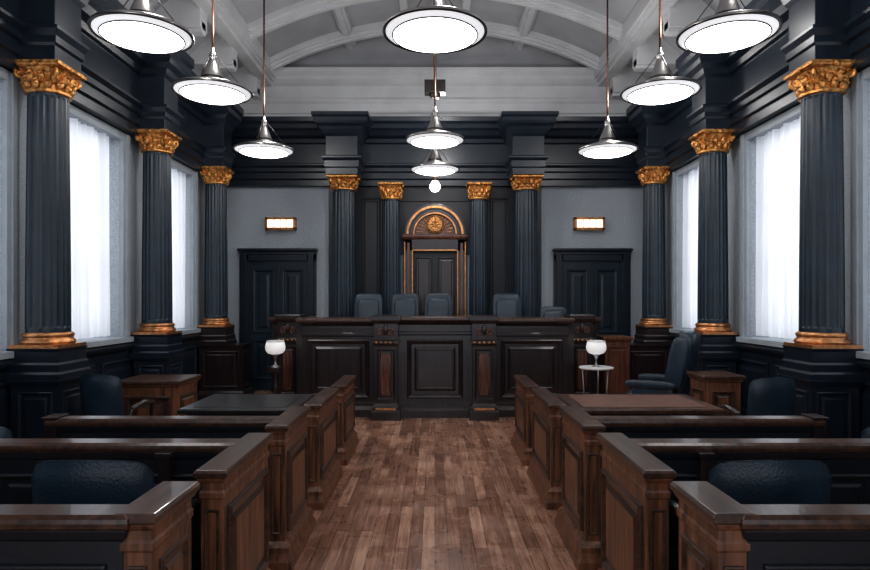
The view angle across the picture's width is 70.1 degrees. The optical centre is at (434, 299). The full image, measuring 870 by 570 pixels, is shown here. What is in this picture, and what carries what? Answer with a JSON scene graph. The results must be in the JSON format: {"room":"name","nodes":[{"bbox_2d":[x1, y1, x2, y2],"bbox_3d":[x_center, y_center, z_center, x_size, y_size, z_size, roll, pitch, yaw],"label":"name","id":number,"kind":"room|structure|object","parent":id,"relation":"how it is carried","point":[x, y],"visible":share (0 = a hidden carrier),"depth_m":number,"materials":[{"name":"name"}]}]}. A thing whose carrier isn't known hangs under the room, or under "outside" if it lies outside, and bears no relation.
{"room":"courtroom","nodes":[
{"label":"courtroom","id":0,"kind":"room"},
{"bbox_2d":[0,78,204,350],"bbox_3d":[-3.925,-1.700,4.425,0.350,6.600,13.850,0,0,0],"label":"wall","id":1,"kind":"structure","parent":0,"point":[136,157],"depth_m":7.36,"materials":[{"name":"grey paint"}]},
{"bbox_2d":[0,67,18,359],"bbox_3d":[-3.835,-0.745,4.730,0.430,2.490,1.580,0,0,0],"label":"window","id":2,"kind":"structure","parent":1,"relation":"in","point":[10,82],"depth_m":5.40,"materials":[{"name":"paint"}]},
{"bbox_2d":[69,118,109,339],"bbox_3d":[-3.836,-0.749,6.755,0.119,2.338,1.190,0,0,0],"label":"curtain","id":3,"kind":"object","parent":1,"relation":"hanging from","point":[89,149],"visible":0.77,"depth_m":6.85,"materials":[{"name":"white fabric"}]},
{"bbox_2d":[0,333,199,430],"bbox_3d":[-3.685,1.055,4.250,0.129,1.090,13.500,0,0,0],"label":"wainscot","id":4,"kind":"structure","parent":1,"relation":"attached to","point":[114,359],"depth_m":7.05,"materials":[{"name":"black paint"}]},
{"bbox_2d":[69,104,133,347],"bbox_3d":[-3.835,-0.745,6.755,0.430,2.490,1.530,0,0,0],"label":"window","id":5,"kind":"structure","parent":1,"relation":"in","point":[124,139],"depth_m":7.36,"materials":[{"name":"paint"}]},
{"bbox_2d":[0,0,237,186],"bbox_3d":[-3.531,-2.565,4.250,0.439,1.130,13.500,0,0,0],"label":"entablature","id":6,"kind":"object","parent":1,"relation":"attached to","point":[109,93],"visible":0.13,"depth_m":6.86,"materials":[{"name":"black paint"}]},
{"bbox_2d":[171,168,185,328],"bbox_3d":[-3.836,-0.749,8.930,0.125,2.338,1.120,0,0,0],"label":"curtain","id":7,"kind":"object","parent":1,"relation":"hanging from","point":[178,179],"visible":0.38,"depth_m":9.27,"materials":[{"name":"white fabric"}]},
{"bbox_2d":[171,158,200,334],"bbox_3d":[-3.835,-0.745,8.930,0.430,2.490,1.460,0,0,0],"label":"window","id":8,"kind":"structure","parent":1,"relation":"in","point":[193,174],"depth_m":9.50,"materials":[{"name":"paint"}]},
{"bbox_2d":[254,390,577,569],"bbox_3d":[0.000,1.700,4.450,8.600,0.200,13.900,0,0,0],"label":"floor","id":9,"kind":"structure","parent":0,"point":[413,493],"depth_m":4.78,"materials":[{"name":"brown wood"}]},
{"bbox_2d":[0,426,12,437],"bbox_3d":[-2.780,1.166,3.902,0.590,0.872,0.592,0,0,0],"label":"armchair","id":10,"kind":"object","parent":9,"relation":"on","point":[5,432],"visible":0.07,"depth_m":3.68,"materials":[{"name":"blue leather"}]},
{"bbox_2d":[4,59,90,437],"bbox_3d":[-3.449,-0.235,5.550,0.517,3.670,0.540,0,0,0],"label":"column","id":11,"kind":"structure","parent":9,"relation":"on","point":[44,377],"depth_m":5.40,"materials":[{"name":"blue paint"}]},
{"bbox_2d":[17,0,89,72],"bbox_3d":[-3.490,-2.597,5.550,0.720,1.055,0.700,0,0,0],"label":"block","id":12,"kind":"object","parent":11,"relation":"on","point":[51,29],"depth_m":5.35,"materials":[{"name":"black wood"}]},
{"bbox_2d":[0,481,199,569],"bbox_3d":[-1.887,1.135,2.120,2.085,0.930,0.420,0,0,0],"label":"partition","id":13,"kind":"object","parent":9,"relation":"on","point":[153,531],"visible":1,"depth_m":1.96,"materials":[{"name":"brown wood"}]},
{"bbox_2d":[31,460,200,548],"bbox_3d":[-1.380,1.113,2.695,0.574,0.976,0.582,0,0,0],"label":"armchair","id":14,"kind":"object","parent":9,"relation":"on","point":[54,481],"visible":0.36,"depth_m":2.42,"materials":[{"name":"blue leather"}]},
{"bbox_2d":[80,374,155,415],"bbox_3d":[-2.929,1.126,5.696,0.509,0.952,0.558,0,0,15],"label":"armchair","id":15,"kind":"object","parent":9,"relation":"on","point":[100,394],"visible":0.53,"depth_m":5.44,"materials":[{"name":"blue leather"}]},
{"bbox_2d":[0,433,273,569],"bbox_3d":[-1.887,1.157,2.975,2.085,0.885,0.810,0,0,0],"label":"partition","id":16,"kind":"object","parent":9,"relation":"on","point":[232,533],"visible":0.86,"depth_m":3.11,"materials":[{"name":"brown wood"}]},
{"bbox_2d":[129,129,185,375],"bbox_3d":[-3.449,-0.235,7.720,0.517,3.670,0.540,0,0,0],"label":"column","id":17,"kind":"structure","parent":9,"relation":"on","point":[158,349],"depth_m":7.57,"materials":[{"name":"blue paint"}]},
{"bbox_2d":[137,51,193,134],"bbox_3d":[-3.490,-2.597,7.720,0.720,1.055,0.700,0,0,0],"label":"block","id":18,"kind":"object","parent":17,"relation":"on","point":[159,110],"depth_m":7.52,"materials":[{"name":"black wood"}]},
{"bbox_2d":[121,374,201,415],"bbox_3d":[-2.840,1.200,6.400,0.650,0.800,0.570,0,0,0],"label":"desk","id":19,"kind":"object","parent":9,"relation":"on","point":[171,392],"visible":0.41,"depth_m":6.15,"materials":[{"name":"brown wood"}]},
{"bbox_2d":[41,406,315,569],"bbox_3d":[-1.647,1.165,4.020,1.605,0.870,0.740,0,0,0],"label":"partition","id":20,"kind":"object","parent":9,"relation":"on","point":[292,522],"visible":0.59,"depth_m":3.86,"materials":[{"name":"brown wood"}]},
{"bbox_2d":[196,166,253,400],"bbox_3d":[-3.324,-0.235,9.800,0.767,3.670,0.540,0,0,0],"label":"column","id":21,"kind":"structure","parent":9,"relation":"on","point":[224,363],"depth_m":9.63,"materials":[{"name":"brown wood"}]},
{"bbox_2d":[202,104,243,169],"bbox_3d":[-3.490,-2.597,9.800,0.720,1.055,0.700,0,0,0],"label":"block","id":22,"kind":"object","parent":21,"relation":"on","point":[218,127],"depth_m":9.60,"materials":[{"name":"black wood"}]},
{"bbox_2d":[177,394,314,415],"bbox_3d":[-1.520,1.216,5.125,0.900,0.769,0.790,0,0,0],"label":"table","id":23,"kind":"object","parent":9,"relation":"on","point":[215,404],"visible":0.43,"depth_m":4.93,"materials":[{"name":"brown wood"}]},
{"bbox_2d":[265,340,285,393],"bbox_3d":[-2.060,1.060,8.000,0.280,1.080,0.280,0,0,0],"label":"table lamp","id":24,"kind":"object","parent":9,"relation":"on","point":[273,347],"visible":0.8,"depth_m":7.94,"materials":[{"name":"white glass"}]},
{"bbox_2d":[303,388,342,509],"bbox_3d":[-0.943,1.200,5.210,0.195,0.800,0.960,0,0,0],"label":"partition","id":25,"kind":"object","parent":9,"relation":"on","point":[325,471],"visible":0.92,"depth_m":4.89,"materials":[{"name":"brown wood"}]},
{"bbox_2d":[326,175,360,316],"bbox_3d":[-1.530,-0.225,10.400,0.680,3.650,0.680,0,0,0],"label":"column","id":26,"kind":"structure","parent":9,"relation":"on","point":[343,187],"depth_m":10.23,"materials":[{"name":"blue paint"}]},
{"bbox_2d":[331,375,358,465],"bbox_3d":[-0.943,1.215,6.450,0.195,0.770,0.920,0,0,0],"label":"partition","id":27,"kind":"object","parent":9,"relation":"on","point":[348,440],"visible":0.81,"depth_m":6.18,"materials":[{"name":"brown wood"}]},
{"bbox_2d":[378,182,403,314],"bbox_3d":[-0.755,-0.195,10.660,0.560,3.590,0.560,0,0,0],"label":"column","id":28,"kind":"structure","parent":9,"relation":"on","point":[391,193],"depth_m":10.52,"materials":[{"name":"blue paint"}]},
{"bbox_2d":[402,203,467,315],"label":"door","id":29,"kind":"structure","parent":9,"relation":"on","point":[433,226],"depth_m":10.86,"materials":[{"name":"brown paint"}]},
{"bbox_2d":[269,314,600,420],"bbox_3d":[0.000,0.902,9.121,4.780,1.395,1.819,0,0,0],"label":"bench","id":30,"kind":"object","parent":9,"relation":"on","point":[403,366],"visible":0.91,"depth_m":8.46,"materials":[{"name":"brown wood"}]},
{"bbox_2d":[466,182,491,314],"bbox_3d":[0.755,-0.195,10.660,0.560,3.590,0.560,0,0,0],"label":"column","id":31,"kind":"structure","parent":9,"relation":"on","point":[478,193],"depth_m":10.52,"materials":[{"name":"blue paint"}]},
{"bbox_2d":[511,375,538,465],"bbox_3d":[0.943,1.215,6.450,0.195,0.770,0.920,0,0,0],"label":"partition","id":32,"kind":"object","parent":9,"relation":"on","point":[521,440],"visible":0.84,"depth_m":6.18,"materials":[{"name":"brown wood"}]},
{"bbox_2d":[509,175,543,316],"bbox_3d":[1.530,-0.225,10.400,0.680,3.650,0.680,0,0,0],"label":"column","id":33,"kind":"structure","parent":9,"relation":"on","point":[525,187],"depth_m":10.23,"materials":[{"name":"blue paint"}]},
{"bbox_2d":[527,388,566,509],"bbox_3d":[0.943,1.200,5.210,0.195,0.800,0.960,0,0,0],"label":"partition","id":34,"kind":"object","parent":9,"relation":"on","point":[544,471],"visible":0.9,"depth_m":4.89,"materials":[{"name":"brown wood"}]},
{"bbox_2d":[598,335,632,393],"bbox_3d":[2.680,1.070,9.300,0.440,1.060,0.480,0,0,0],"label":"base cabinet","id":35,"kind":"object","parent":9,"relation":"on","point":[616,355],"visible":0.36,"depth_m":9.09,"materials":[{"name":"brown wood"}]},
{"bbox_2d":[555,394,725,415],"bbox_3d":[1.645,1.216,5.125,1.150,0.769,0.790,0,0,0],"label":"table","id":36,"kind":"object","parent":9,"relation":"on","point":[593,404],"visible":0.41,"depth_m":4.93,"materials":[{"name":"brown wood"}]},
{"bbox_2d":[630,166,672,389],"bbox_3d":[3.324,-0.235,9.800,0.767,3.670,0.540,0,0,0],"label":"column","id":37,"kind":"structure","parent":9,"relation":"on","point":[652,341],"depth_m":9.64,"materials":[{"name":"blue wood"}]},
{"bbox_2d":[626,104,667,169],"bbox_3d":[3.490,-2.597,9.800,0.720,1.055,0.700,0,0,0],"label":"block","id":38,"kind":"object","parent":37,"relation":"on","point":[651,127],"depth_m":9.60,"materials":[{"name":"black wood"}]},
{"bbox_2d":[625,330,700,394],"bbox_3d":[2.558,0.967,6.978,0.753,1.265,0.770,0,0,30],"label":"chair","id":39,"kind":"object","parent":9,"relation":"on","point":[683,354],"visible":0.71,"depth_m":6.61,"materials":[{"name":"blue leather"}]},
{"bbox_2d":[554,406,828,569],"bbox_3d":[1.647,1.165,4.020,1.605,0.870,0.740,0,0,0],"label":"partition","id":40,"kind":"object","parent":9,"relation":"on","point":[577,522],"visible":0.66,"depth_m":3.86,"materials":[{"name":"brown wood"}]},
{"bbox_2d":[687,129,740,396],"bbox_3d":[3.449,-0.235,7.720,0.517,3.670,0.540,0,0,0],"label":"column","id":41,"kind":"structure","parent":9,"relation":"on","point":[717,351],"depth_m":7.57,"materials":[{"name":"blue paint"}]},
{"bbox_2d":[676,51,732,134],"bbox_3d":[3.490,-2.597,7.720,0.720,1.055,0.700,0,0,0],"label":"block","id":42,"kind":"object","parent":41,"relation":"on","point":[710,110],"depth_m":7.52,"materials":[{"name":"black wood"}]},
{"bbox_2d":[686,371,745,415],"bbox_3d":[2.790,1.165,6.180,0.410,0.870,0.430,0,0,0],"label":"desk","id":43,"kind":"object","parent":9,"relation":"on","point":[715,388],"visible":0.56,"depth_m":6.00,"materials":[{"name":"brown wood"}]},
{"bbox_2d":[596,433,869,569],"bbox_3d":[1.887,1.157,2.975,2.085,0.885,0.810,0,0,0],"label":"partition","id":44,"kind":"object","parent":9,"relation":"on","point":[637,474],"visible":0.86,"depth_m":3.11,"materials":[{"name":"brown wood"}]},
{"bbox_2d":[669,460,831,569],"bbox_3d":[1.350,1.113,2.695,0.574,0.976,0.582,0,0,0],"label":"armchair","id":45,"kind":"object","parent":9,"relation":"on","point":[747,481],"visible":0.43,"depth_m":2.42,"materials":[{"name":"blue leather"}]},
{"bbox_2d":[717,377,795,415],"bbox_3d":[2.804,1.121,5.392,0.510,0.962,0.551,0,0,-8],"label":"armchair","id":46,"kind":"object","parent":9,"relation":"on","point":[773,396],"visible":0.45,"depth_m":5.14,"materials":[{"name":"blue leather"}]},
{"bbox_2d":[670,481,869,569],"bbox_3d":[1.887,1.135,2.120,2.085,0.930,0.420,0,0,0],"label":"partition","id":47,"kind":"object","parent":9,"relation":"on","point":[717,532],"visible":1,"depth_m":1.96,"materials":[{"name":"brown wood"}]},
{"bbox_2d":[777,59,865,437],"bbox_3d":[3.449,-0.235,5.550,0.517,3.670,0.540,0,0,0],"label":"column","id":48,"kind":"structure","parent":9,"relation":"on","point":[821,360],"depth_m":5.40,"materials":[{"name":"blue paint"}]},
{"bbox_2d":[780,0,852,72],"bbox_3d":[3.490,-2.597,5.550,0.720,1.055,0.700,0,0,0],"label":"block","id":49,"kind":"object","parent":48,"relation":"on","point":[818,29],"depth_m":5.35,"materials":[{"name":"black wood"}]},
{"bbox_2d":[861,427,869,437],"bbox_3d":[2.800,1.166,3.902,0.590,0.872,0.592,0,0,0],"label":"armchair","id":50,"kind":"object","parent":9,"relation":"on","point":[865,433],"visible":0.06,"depth_m":3.69,"materials":[{"name":"blue leather"}]},
{"bbox_2d":[227,37,642,342],"bbox_3d":[0.000,-1.900,11.175,8.200,7.000,0.350,0,0,0],"label":"wall","id":51,"kind":"structure","parent":0,"point":[247,207],"depth_m":11.00,"materials":[{"name":"grey paint"}]},
{"bbox_2d":[237,248,317,389],"bbox_3d":[-2.770,0.345,10.924,1.400,2.510,0.148,0,0,0],"label":"door","id":52,"kind":"structure","parent":51,"relation":"in","point":[272,281],"depth_m":10.93,"materials":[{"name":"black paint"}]},
{"bbox_2d":[265,217,296,229],"bbox_3d":[-2.710,-1.340,10.922,0.530,0.220,0.154,0,0,0],"label":"wall sconce","id":53,"kind":"object","parent":51,"relation":"attached to","point":[271,223],"visible":1,"depth_m":10.86,"materials":[{"name":"glass"}]},
{"bbox_2d":[227,111,641,186],"bbox_3d":[0.000,-2.565,10.520,7.500,1.130,1.160,0,0,0],"label":"entablature","id":54,"kind":"object","parent":51,"relation":"attached to","point":[374,149],"visible":0.7,"depth_m":10.77,"materials":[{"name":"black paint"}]},
{"bbox_2d":[155,0,714,97],"bbox_3d":[0.000,-4.110,4.250,7.395,1.314,13.495,0,0,0],"label":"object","id":55,"kind":"structure","parent":51,"relation":"attached to","point":[236,39],"depth_m":9.24,"materials":[{"name":"white paint"}]},
{"bbox_2d":[329,187,540,316],"bbox_3d":[0.000,-0.200,10.968,3.760,3.600,0.065,0,0,0],"label":"panelling","id":56,"kind":"object","parent":51,"relation":"attached to","point":[368,203],"visible":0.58,"depth_m":10.95,"materials":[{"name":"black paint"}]},
{"bbox_2d":[573,217,604,229],"bbox_3d":[2.710,-1.340,10.922,0.530,0.220,0.154,0,0,0],"label":"wall sconce","id":57,"kind":"object","parent":51,"relation":"attached to","point":[579,223],"visible":1,"depth_m":10.86,"materials":[{"name":"glass"}]},
{"bbox_2d":[552,248,632,342],"bbox_3d":[2.770,0.345,10.924,1.400,2.510,0.148,0,0,0],"label":"door","id":58,"kind":"structure","parent":51,"relation":"in","point":[596,281],"depth_m":10.93,"materials":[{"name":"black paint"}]},
{"bbox_2d":[118,0,751,79],"bbox_3d":[0.000,-4.010,4.400,7.800,1.760,13.800,0,0,0],"label":"ceiling","id":59,"kind":"structure","parent":0,"point":[278,40],"depth_m":9.87,"materials":[{"name":"paint"}]},
{"bbox_2d":[87,0,194,53],"bbox_3d":[-2.300,-3.142,4.880,0.761,2.255,0.761,0,0,0],"label":"pendant lamp","id":60,"kind":"object","parent":59,"relation":"hanging from","point":[138,28],"visible":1,"depth_m":4.76,"materials":[{"name":"silver glass"}]},
{"bbox_2d":[171,0,252,104],"bbox_3d":[-2.300,-3.172,6.420,0.802,2.195,0.802,0,0,0],"label":"pendant lamp","id":61,"kind":"object","parent":59,"relation":"hanging from","point":[211,88],"visible":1,"depth_m":6.31,"materials":[{"name":"silver glass"}]},
{"bbox_2d":[233,0,294,158],"bbox_3d":[-2.300,-3.102,8.340,0.802,2.335,0.802,0,0,0],"label":"pendant lamp","id":62,"kind":"object","parent":59,"relation":"hanging from","point":[263,146],"visible":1,"depth_m":8.25,"materials":[{"name":"silver glass"}]},
{"bbox_2d":[382,0,487,53],"bbox_3d":[0.000,-3.357,4.800,0.812,2.725,0.812,0,0,0],"label":"pendant lamp","id":63,"kind":"object","parent":59,"relation":"hanging from","point":[434,27],"visible":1,"depth_m":4.66,"materials":[{"name":"white glass"}]},
{"bbox_2d":[405,54,464,148],"bbox_3d":[0.000,-3.402,8.400,0.812,2.635,0.812,0,0,0],"label":"pendant lamp","id":64,"kind":"object","parent":59,"relation":"hanging from","point":[434,137],"visible":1,"depth_m":8.29,"materials":[{"name":"silver glass"}]},
{"bbox_2d":[410,149,459,175],"bbox_3d":[0.000,-3.333,9.600,0.771,2.775,0.771,0,0,0],"label":"pendant lamp","id":65,"kind":"object","parent":59,"relation":"hanging from","point":[434,166],"visible":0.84,"depth_m":9.45,"materials":[{"name":"silver glass"}]},
{"bbox_2d":[430,176,439,191],"bbox_3d":[0.000,-3.250,10.100,0.170,2.980,0.170,0,0,0],"label":"globe pendant lamp","id":66,"kind":"object","parent":59,"relation":"hanging from","point":[434,186],"visible":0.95,"depth_m":10.05,"materials":[{"name":"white glass"}]},
{"bbox_2d":[577,0,638,158],"bbox_3d":[2.320,-3.098,8.340,0.802,2.327,0.802,0,0,0],"label":"pendant lamp","id":67,"kind":"object","parent":59,"relation":"hanging from","point":[607,146],"visible":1,"depth_m":8.23,"materials":[{"name":"silver glass"}]},
{"bbox_2d":[620,0,701,104],"bbox_3d":[2.330,-3.166,6.420,0.802,2.182,0.802,0,0,0],"label":"pendant lamp","id":68,"kind":"object","parent":59,"relation":"hanging from","point":[661,88],"visible":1,"depth_m":6.31,"materials":[{"name":"silver glass"}]},
{"bbox_2d":[675,0,782,53],"bbox_3d":[2.300,-3.142,4.880,0.761,2.255,0.761,0,0,0],"label":"pendant lamp","id":69,"kind":"object","parent":59,"relation":"hanging from","point":[731,28],"visible":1,"depth_m":4.76,"materials":[{"name":"silver glass"}]},
{"bbox_2d":[424,79,445,99],"bbox_3d":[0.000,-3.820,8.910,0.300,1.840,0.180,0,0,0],"label":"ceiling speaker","id":70,"kind":"object","parent":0,"point":[428,83],"depth_m":8.82},
{"bbox_2d":[239,67,630,115],"bbox_3d":[0.000,-3.575,4.250,7.500,0.890,13.500,0,0,0],"label":"wall","id":71,"kind":"structure","parent":0,"point":[295,91],"depth_m":10.87,"materials":[{"name":"white paint"}]},
{"bbox_2d":[665,78,869,350],"bbox_3d":[3.925,-1.700,4.425,0.350,6.600,13.850,0,0,0],"label":"wall","id":72,"kind":"structure","parent":0,"point":[733,157],"depth_m":7.64,"materials":[{"name":"grey paint"}]},
{"bbox_2d":[669,158,698,333],"bbox_3d":[3.835,-0.745,8.930,0.430,2.490,1.460,0,0,0],"label":"window","id":73,"kind":"structure","parent":72,"relation":"in","point":[676,174],"depth_m":9.50,"materials":[{"name":"paint"}]},
{"bbox_2d":[682,167,698,328],"bbox_3d":[3.836,-0.749,8.930,0.132,2.338,1.120,0,0,0],"label":"curtain","id":74,"kind":"object","parent":72,"relation":"hanging from","point":[691,180],"visible":0.34,"depth_m":9.24,"materials":[{"name":"white fabric"}]},
{"bbox_2d":[632,0,869,186],"bbox_3d":[3.531,-2.565,4.250,0.439,1.130,13.500,0,0,0],"label":"entablature","id":75,"kind":"object","parent":72,"relation":"attached to","point":[760,93],"visible":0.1,"depth_m":6.85,"materials":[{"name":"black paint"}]},
{"bbox_2d":[736,104,800,347],"bbox_3d":[3.835,-0.745,6.755,0.430,2.490,1.530,0,0,0],"label":"window","id":76,"kind":"structure","parent":72,"relation":"in","point":[745,139],"depth_m":7.36,"materials":[{"name":"paint"}]},
{"bbox_2d":[670,333,869,437],"bbox_3d":[3.685,1.055,4.250,0.129,1.090,13.500,0,0,0],"label":"wainscot","id":77,"kind":"structure","parent":72,"relation":"attached to","point":[756,361],"depth_m":6.91,"materials":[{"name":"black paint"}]},
{"bbox_2d":[756,116,800,339],"bbox_3d":[3.837,-0.749,6.755,0.125,2.338,1.190,0,0,0],"label":"curtain","id":78,"kind":"object","parent":72,"relation":"hanging from","point":[778,151],"visible":0.69,"depth_m":6.94,"materials":[{"name":"white fabric"}]},
{"bbox_2d":[851,67,869,359],"bbox_3d":[3.835,-0.745,4.730,0.430,2.490,1.580,0,0,0],"label":"window","id":79,"kind":"structure","parent":72,"relation":"in","point":[859,82],"depth_m":5.40,"materials":[{"name":"paint"}]},
{"bbox_3d":[0.000,1.420,9.935,4.400,0.360,1.810,0,0,0],"label":"floor","id":80,"kind":"structure","parent":0,"visible":0},
{"bbox_2d":[354,294,382,316],"bbox_3d":[-1.050,0.569,9.561,0.620,1.343,0.648,0,0,0],"label":"chair","id":81,"kind":"object","parent":80,"relation":"on","point":[365,305],"visible":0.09,"depth_m":9.72,"materials":[{"name":"blue leather"}]},
{"bbox_2d":[391,294,418,315],"bbox_3d":[-0.470,0.569,9.561,0.620,1.343,0.648,0,0,0],"label":"chair","id":82,"kind":"object","parent":80,"relation":"on","point":[401,304],"visible":0.16,"depth_m":9.72,"materials":[{"name":"blue leather"}]},
{"bbox_2d":[424,294,451,315],"bbox_3d":[0.050,0.569,9.561,0.620,1.343,0.648,0,0,0],"label":"chair","id":83,"kind":"object","parent":80,"relation":"on","point":[434,304],"visible":0.21,"depth_m":9.72,"materials":[{"name":"blue leather"}]},
{"bbox_2d":[492,294,520,316],"bbox_3d":[1.130,0.569,9.561,0.620,1.343,0.648,0,0,0],"label":"chair","id":84,"kind":"object","parent":80,"relation":"on","point":[503,305],"visible":0.15,"depth_m":9.72,"materials":[{"name":"blue leather"}]},
{"bbox_2d":[539,306,566,316],"bbox_3d":[1.880,0.670,9.603,0.610,1.140,0.631,0,0,0],"label":"chair","id":85,"kind":"object","parent":80,"relation":"on","point":[546,311],"visible":0.17,"depth_m":9.80,"materials":[{"name":"blue leather"}]}
]}

